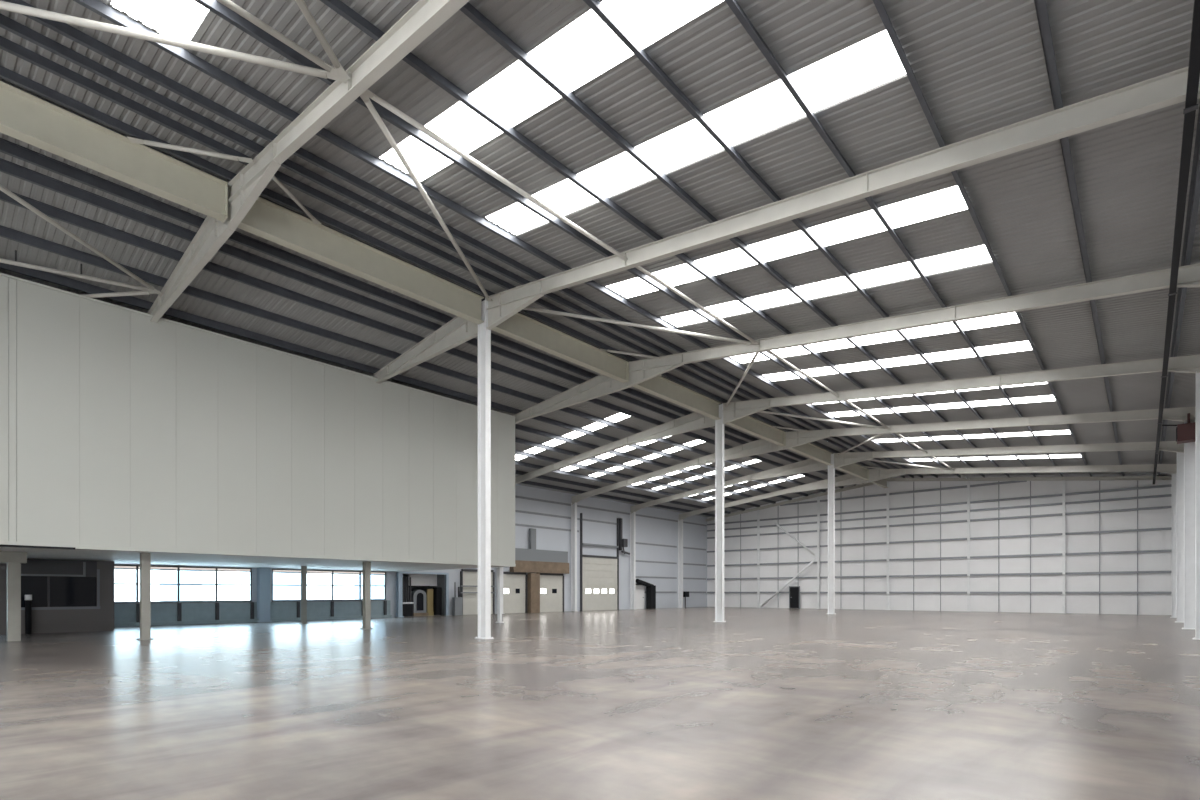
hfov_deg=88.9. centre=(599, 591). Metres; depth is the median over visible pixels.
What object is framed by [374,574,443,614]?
wall
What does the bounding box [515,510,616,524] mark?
rail
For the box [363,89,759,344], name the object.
tube
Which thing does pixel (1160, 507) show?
rail
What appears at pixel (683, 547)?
rail
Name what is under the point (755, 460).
rooflight
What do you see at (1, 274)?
trim
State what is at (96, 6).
purlin
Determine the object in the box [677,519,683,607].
steel column
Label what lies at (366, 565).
steel column
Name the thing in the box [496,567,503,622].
steel column
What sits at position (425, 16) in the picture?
rafter
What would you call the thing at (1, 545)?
trim
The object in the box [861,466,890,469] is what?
tube
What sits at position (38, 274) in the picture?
purlin
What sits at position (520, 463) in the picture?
purlin
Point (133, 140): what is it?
tube
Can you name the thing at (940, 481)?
bar
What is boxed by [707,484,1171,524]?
rail
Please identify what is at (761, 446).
rafter
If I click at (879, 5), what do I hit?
purlin
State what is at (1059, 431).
rooflight
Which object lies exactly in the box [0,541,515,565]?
trim
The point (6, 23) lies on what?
purlin
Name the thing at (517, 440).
purlin
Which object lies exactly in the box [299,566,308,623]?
steel column
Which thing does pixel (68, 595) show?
booth
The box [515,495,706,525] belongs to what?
rail
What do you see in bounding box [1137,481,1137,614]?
bar
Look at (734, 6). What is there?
purlin
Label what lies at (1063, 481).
post
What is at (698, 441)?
rooflight
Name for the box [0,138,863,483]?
purlin
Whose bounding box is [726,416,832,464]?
ridge beam
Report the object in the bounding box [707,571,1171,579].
rail
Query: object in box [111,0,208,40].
rooflight
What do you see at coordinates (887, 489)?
post
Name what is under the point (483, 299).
purlin
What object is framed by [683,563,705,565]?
rail
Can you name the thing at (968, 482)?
post
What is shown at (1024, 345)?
rooflight
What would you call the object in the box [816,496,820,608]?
post
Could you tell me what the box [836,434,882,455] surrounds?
tube
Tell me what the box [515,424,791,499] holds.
purlin
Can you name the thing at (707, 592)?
rail
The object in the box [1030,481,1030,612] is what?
bar
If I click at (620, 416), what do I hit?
rooflight
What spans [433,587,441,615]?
tall cabinet
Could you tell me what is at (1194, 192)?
purlin
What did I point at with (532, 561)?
frame
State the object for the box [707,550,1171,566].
rail
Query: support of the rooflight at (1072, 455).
attached to the ceiling at (978, 66)
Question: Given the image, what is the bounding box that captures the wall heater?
[1176,413,1195,443]
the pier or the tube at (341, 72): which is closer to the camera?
the tube at (341, 72)
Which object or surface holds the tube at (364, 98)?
attached to the rafter at (425, 16)
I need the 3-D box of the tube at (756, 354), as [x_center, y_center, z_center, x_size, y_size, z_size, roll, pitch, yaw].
[6.134,-9.183,26.680,0.180,0.717,9.255,0,0,4]
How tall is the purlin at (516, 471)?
0.227 m
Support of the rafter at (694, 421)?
attached to the steel column at (497, 567)
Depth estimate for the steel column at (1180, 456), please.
31.18 m
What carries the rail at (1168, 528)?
attached to the wall at (1148, 604)
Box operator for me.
[619,518,629,554]
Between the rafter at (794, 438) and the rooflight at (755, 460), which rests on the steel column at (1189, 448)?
the rafter at (794, 438)
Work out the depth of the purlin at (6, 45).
14.63 m
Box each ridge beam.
[0,81,483,324]
[491,313,720,419]
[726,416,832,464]
[836,463,888,487]
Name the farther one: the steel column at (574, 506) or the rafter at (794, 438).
the steel column at (574, 506)
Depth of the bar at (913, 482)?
51.20 m
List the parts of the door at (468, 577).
guide rail, head rail, guide rail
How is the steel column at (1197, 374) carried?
on the floor
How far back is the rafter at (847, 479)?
52.65 m
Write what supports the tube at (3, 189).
attached to the rafter at (212, 234)
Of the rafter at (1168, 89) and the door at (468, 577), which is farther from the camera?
the door at (468, 577)
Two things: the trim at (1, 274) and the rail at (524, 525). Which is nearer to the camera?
the trim at (1, 274)
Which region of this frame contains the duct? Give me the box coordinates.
[636,579,655,608]
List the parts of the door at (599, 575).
guide rail, head rail, guide rail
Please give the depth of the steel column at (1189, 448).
25.48 m
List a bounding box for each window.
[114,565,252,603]
[272,569,386,601]
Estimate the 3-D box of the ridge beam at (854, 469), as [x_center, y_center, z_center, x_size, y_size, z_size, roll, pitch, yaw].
[20.414,-9.300,47.700,0.320,0.840,12.310,0,0,42]
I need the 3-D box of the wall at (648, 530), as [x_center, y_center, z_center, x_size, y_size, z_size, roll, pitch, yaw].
[-10.658,-3.172,40.015,0.150,9.443,66.100,0,0,42]
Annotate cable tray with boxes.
[1153,0,1199,483]
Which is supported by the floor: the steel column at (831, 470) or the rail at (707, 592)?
the steel column at (831, 470)
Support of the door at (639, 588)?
in the wall at (648, 530)
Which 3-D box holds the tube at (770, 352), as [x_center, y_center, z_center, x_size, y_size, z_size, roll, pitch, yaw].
[10.759,-8.858,27.636,0.180,0.100,14.980,0,0,42]
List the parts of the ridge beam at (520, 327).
plate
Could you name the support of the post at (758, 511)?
on the floor
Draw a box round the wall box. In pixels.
[0,275,514,563]
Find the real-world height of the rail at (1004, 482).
0.160 m
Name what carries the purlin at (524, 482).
attached to the ceiling at (978, 66)
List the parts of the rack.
slat panel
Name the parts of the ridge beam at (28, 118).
plate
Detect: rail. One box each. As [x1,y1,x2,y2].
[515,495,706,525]
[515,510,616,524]
[515,523,578,531]
[636,542,676,547]
[636,560,676,563]
[636,576,676,578]
[644,591,676,592]
[683,547,705,549]
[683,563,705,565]
[683,578,705,579]
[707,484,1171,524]
[707,494,1171,531]
[707,506,1171,538]
[707,527,1171,552]
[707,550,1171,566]
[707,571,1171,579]
[707,592,1171,593]
[780,481,1026,505]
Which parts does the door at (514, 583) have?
head rail, guide rail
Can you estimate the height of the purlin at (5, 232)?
0.227 m
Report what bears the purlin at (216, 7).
attached to the ceiling at (978, 66)
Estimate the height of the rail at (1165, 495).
0.150 m
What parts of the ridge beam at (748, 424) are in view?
plate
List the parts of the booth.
glass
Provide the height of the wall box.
7.380 m
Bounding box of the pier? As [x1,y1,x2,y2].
[0,551,26,640]
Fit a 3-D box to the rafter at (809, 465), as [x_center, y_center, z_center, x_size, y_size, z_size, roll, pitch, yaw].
[9.424,-8.368,49.065,17.830,2.705,0.170,0,0,42]
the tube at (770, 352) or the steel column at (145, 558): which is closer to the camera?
the steel column at (145, 558)
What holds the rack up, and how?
on the floor
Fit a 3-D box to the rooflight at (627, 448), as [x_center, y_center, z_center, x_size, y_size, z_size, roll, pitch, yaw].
[1.166,-8.988,39.160,9.750,1.143,0.840,0,0,42]
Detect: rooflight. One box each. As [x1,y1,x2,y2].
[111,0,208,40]
[379,0,723,180]
[486,30,905,234]
[515,413,629,460]
[560,436,669,470]
[589,439,703,476]
[606,186,967,297]
[632,463,710,484]
[652,459,759,489]
[661,245,991,326]
[702,474,803,499]
[731,312,1019,362]
[763,341,1031,380]
[813,382,1047,404]
[829,395,1055,416]
[875,430,1070,441]
[910,454,1080,460]
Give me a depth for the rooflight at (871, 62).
11.44 m
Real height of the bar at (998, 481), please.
10.097 m
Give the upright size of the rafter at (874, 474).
2.735 m
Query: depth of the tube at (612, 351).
24.56 m
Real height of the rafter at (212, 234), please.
2.728 m
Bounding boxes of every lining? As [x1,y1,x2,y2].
[114,602,258,626]
[270,600,391,620]
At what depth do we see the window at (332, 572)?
34.82 m
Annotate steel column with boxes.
[137,553,153,639]
[256,567,271,621]
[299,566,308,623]
[360,561,372,628]
[395,571,403,616]
[475,297,493,638]
[495,567,504,613]
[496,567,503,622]
[571,502,576,610]
[630,512,635,608]
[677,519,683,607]
[713,403,725,621]
[828,453,835,613]
[1170,473,1176,617]
[1175,451,1183,622]
[1182,419,1195,629]
[1192,371,1199,639]
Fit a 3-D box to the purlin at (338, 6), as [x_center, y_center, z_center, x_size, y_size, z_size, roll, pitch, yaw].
[8.223,-9.046,23.255,0.147,0.227,66.080,0,0,42]
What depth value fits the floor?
7.94 m
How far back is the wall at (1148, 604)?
49.13 m
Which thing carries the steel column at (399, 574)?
on the floor
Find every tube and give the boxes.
[0,0,343,82]
[0,185,162,294]
[0,250,158,291]
[82,291,156,297]
[127,136,254,163]
[217,0,349,82]
[272,176,321,223]
[295,0,349,78]
[360,94,492,300]
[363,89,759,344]
[524,306,754,344]
[600,349,659,358]
[725,352,758,405]
[760,411,886,428]
[761,557,816,606]
[767,351,890,428]
[772,426,810,431]
[774,522,816,556]
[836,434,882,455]
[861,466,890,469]
[868,459,950,469]
[895,433,953,469]
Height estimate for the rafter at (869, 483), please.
2.325 m
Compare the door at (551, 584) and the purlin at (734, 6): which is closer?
the purlin at (734, 6)
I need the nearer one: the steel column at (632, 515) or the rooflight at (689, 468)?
the rooflight at (689, 468)
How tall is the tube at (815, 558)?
4.670 m
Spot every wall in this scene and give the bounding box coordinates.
[114,484,706,616]
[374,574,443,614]
[707,473,1171,614]
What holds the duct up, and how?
on the floor
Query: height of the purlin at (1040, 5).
0.227 m
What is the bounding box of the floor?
[0,607,1199,799]
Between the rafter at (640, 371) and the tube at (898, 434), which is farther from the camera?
the tube at (898, 434)
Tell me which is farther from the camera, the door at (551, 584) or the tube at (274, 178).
the door at (551, 584)
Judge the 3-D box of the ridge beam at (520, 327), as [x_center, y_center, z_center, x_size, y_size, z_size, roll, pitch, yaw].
[1.172,-9.300,26.024,0.320,0.840,14.900,0,0,42]
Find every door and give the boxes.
[460,569,494,614]
[503,572,526,612]
[540,573,563,611]
[580,513,618,610]
[636,583,643,608]
[789,586,799,607]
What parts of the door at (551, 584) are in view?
head rail, guide rail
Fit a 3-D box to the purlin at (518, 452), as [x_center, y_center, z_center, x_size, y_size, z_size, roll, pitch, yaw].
[-6.078,-8.482,35.950,0.147,0.227,66.080,0,0,42]
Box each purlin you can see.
[0,13,913,477]
[0,36,904,477]
[0,66,874,468]
[0,80,867,468]
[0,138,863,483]
[0,158,855,485]
[0,190,843,488]
[0,225,825,492]
[0,263,807,495]
[1,0,922,477]
[73,0,937,477]
[194,0,960,477]
[320,0,984,476]
[459,2,1008,476]
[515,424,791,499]
[515,437,775,503]
[515,450,759,506]
[515,460,744,510]
[515,470,729,513]
[521,481,714,516]
[583,0,1035,476]
[725,0,1062,476]
[873,0,1091,476]
[1034,0,1123,475]
[1157,103,1199,474]
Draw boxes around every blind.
[114,566,249,570]
[273,570,384,573]
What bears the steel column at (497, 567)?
on the floor
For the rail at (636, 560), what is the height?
0.160 m
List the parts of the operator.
mounting rail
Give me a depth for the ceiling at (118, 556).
25.48 m
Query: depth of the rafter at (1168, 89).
11.90 m
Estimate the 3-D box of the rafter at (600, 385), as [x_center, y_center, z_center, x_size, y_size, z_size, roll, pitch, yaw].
[-5.578,-8.380,32.016,18.028,2.728,0.170,0,0,42]
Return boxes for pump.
[411,590,428,615]
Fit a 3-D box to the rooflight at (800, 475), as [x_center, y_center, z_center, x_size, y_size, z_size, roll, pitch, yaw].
[13.142,-8.988,52.651,9.750,1.143,0.840,0,0,42]
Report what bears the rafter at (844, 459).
attached to the steel column at (1180, 456)
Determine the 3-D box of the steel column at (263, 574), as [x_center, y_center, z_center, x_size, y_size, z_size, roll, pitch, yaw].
[-17.507,0.141,31.855,0.440,2.818,0.690,0,0,42]
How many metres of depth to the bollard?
22.49 m
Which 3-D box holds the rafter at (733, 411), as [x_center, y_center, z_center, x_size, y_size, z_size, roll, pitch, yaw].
[13.044,-8.365,25.607,17.890,2.712,0.170,0,0,42]
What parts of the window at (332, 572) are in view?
head rail, sill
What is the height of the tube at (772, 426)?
0.223 m
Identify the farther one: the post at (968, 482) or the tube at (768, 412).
the post at (968, 482)
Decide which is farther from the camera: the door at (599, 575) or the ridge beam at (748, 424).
the door at (599, 575)
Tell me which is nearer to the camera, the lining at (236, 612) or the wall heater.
the wall heater
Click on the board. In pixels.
(429, 591)
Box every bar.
[740,514,740,606]
[913,482,913,610]
[940,481,940,610]
[998,481,998,611]
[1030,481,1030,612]
[1099,481,1099,613]
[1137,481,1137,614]
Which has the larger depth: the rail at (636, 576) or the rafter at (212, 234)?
the rail at (636, 576)
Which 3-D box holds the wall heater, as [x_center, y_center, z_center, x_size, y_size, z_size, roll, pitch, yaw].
[24.210,-6.775,25.209,0.700,1.150,0.590,0,0,42]
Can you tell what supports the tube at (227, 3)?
attached to the rafter
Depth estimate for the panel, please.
40.21 m
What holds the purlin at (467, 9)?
attached to the ceiling at (978, 66)
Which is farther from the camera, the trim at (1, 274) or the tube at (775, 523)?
the tube at (775, 523)
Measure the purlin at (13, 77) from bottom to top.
0.227 m
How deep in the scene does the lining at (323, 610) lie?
34.51 m
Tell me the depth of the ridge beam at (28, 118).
14.20 m
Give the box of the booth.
[0,559,113,634]
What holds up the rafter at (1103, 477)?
attached to the wall
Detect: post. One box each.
[756,510,760,607]
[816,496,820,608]
[886,481,889,609]
[966,481,970,611]
[1062,480,1064,612]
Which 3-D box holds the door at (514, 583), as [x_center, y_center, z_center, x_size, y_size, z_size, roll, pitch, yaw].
[-6.271,0.045,44.692,0.198,3.010,2.400,0,0,42]
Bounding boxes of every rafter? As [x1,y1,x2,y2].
[147,186,233,322]
[227,0,469,230]
[372,316,477,383]
[486,66,1199,329]
[513,374,627,423]
[515,412,714,483]
[571,439,783,504]
[627,263,1199,387]
[630,459,827,513]
[678,474,866,520]
[706,482,873,521]
[723,354,1199,423]
[784,407,1195,449]
[834,441,1183,467]
[867,464,1176,482]
[887,476,1171,480]
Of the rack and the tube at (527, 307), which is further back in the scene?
the rack
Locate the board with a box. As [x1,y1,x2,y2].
[426,589,433,615]
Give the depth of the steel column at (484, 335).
20.34 m
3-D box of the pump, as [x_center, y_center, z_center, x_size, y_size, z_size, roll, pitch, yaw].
[-11.760,0.700,39.790,0.500,1.700,1.100,0,0,42]
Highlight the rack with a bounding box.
[403,577,413,616]
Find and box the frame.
[510,528,568,612]
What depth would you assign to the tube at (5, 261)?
17.17 m
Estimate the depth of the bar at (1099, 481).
43.19 m
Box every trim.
[0,273,515,417]
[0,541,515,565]
[0,544,74,549]
[403,572,448,615]
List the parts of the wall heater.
casing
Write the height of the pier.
2.816 m
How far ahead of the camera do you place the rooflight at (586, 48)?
10.53 m
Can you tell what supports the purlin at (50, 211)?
attached to the ceiling at (978, 66)
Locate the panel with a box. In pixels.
[408,574,436,586]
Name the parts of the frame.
post, panel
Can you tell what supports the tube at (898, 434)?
attached to the rafter at (844, 459)
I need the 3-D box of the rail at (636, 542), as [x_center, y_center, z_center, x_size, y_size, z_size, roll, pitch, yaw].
[5.310,-4.450,57.866,0.028,0.160,6.800,0,0,42]
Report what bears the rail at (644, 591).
attached to the wall at (648, 530)
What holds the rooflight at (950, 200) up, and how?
attached to the ceiling at (978, 66)
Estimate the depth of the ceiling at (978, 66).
13.74 m
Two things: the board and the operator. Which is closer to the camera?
the board
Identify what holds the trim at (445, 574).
attached to the wall at (648, 530)
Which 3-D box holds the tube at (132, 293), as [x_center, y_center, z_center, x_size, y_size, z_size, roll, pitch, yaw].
[-18.435,-8.539,18.096,10.531,0.934,0.180,0,0,-2]
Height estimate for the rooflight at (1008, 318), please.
1.141 m
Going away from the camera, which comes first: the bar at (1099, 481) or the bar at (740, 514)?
the bar at (1099, 481)
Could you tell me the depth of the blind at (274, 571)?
34.54 m
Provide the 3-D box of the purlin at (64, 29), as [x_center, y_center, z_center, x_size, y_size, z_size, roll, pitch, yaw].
[4.932,-9.552,26.176,0.147,0.227,66.080,0,0,42]
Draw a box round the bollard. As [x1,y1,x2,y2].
[25,595,31,633]
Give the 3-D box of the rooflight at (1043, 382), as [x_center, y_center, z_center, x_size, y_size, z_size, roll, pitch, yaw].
[14.209,-8.989,27.582,9.730,1.141,1.040,0,0,42]
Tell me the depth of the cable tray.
10.75 m
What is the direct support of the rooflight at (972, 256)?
attached to the ceiling at (978, 66)
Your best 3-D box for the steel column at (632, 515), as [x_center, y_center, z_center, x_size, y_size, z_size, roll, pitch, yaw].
[2.937,-2.809,54.824,0.580,8.718,0.400,0,0,42]
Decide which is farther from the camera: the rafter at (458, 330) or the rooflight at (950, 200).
the rafter at (458, 330)
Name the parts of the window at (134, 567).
head rail, sill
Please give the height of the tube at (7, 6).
0.717 m
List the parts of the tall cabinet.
door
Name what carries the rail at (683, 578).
attached to the wall at (648, 530)
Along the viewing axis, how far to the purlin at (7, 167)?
17.99 m
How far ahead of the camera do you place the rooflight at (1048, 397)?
29.12 m
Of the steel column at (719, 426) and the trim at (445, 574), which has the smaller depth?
the steel column at (719, 426)
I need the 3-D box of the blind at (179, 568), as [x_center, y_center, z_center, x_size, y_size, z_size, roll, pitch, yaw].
[-20.177,-1.125,29.291,0.030,0.090,6.300,0,0,42]
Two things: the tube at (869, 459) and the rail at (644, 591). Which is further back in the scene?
the rail at (644, 591)
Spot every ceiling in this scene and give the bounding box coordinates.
[0,0,1199,516]
[0,547,514,570]

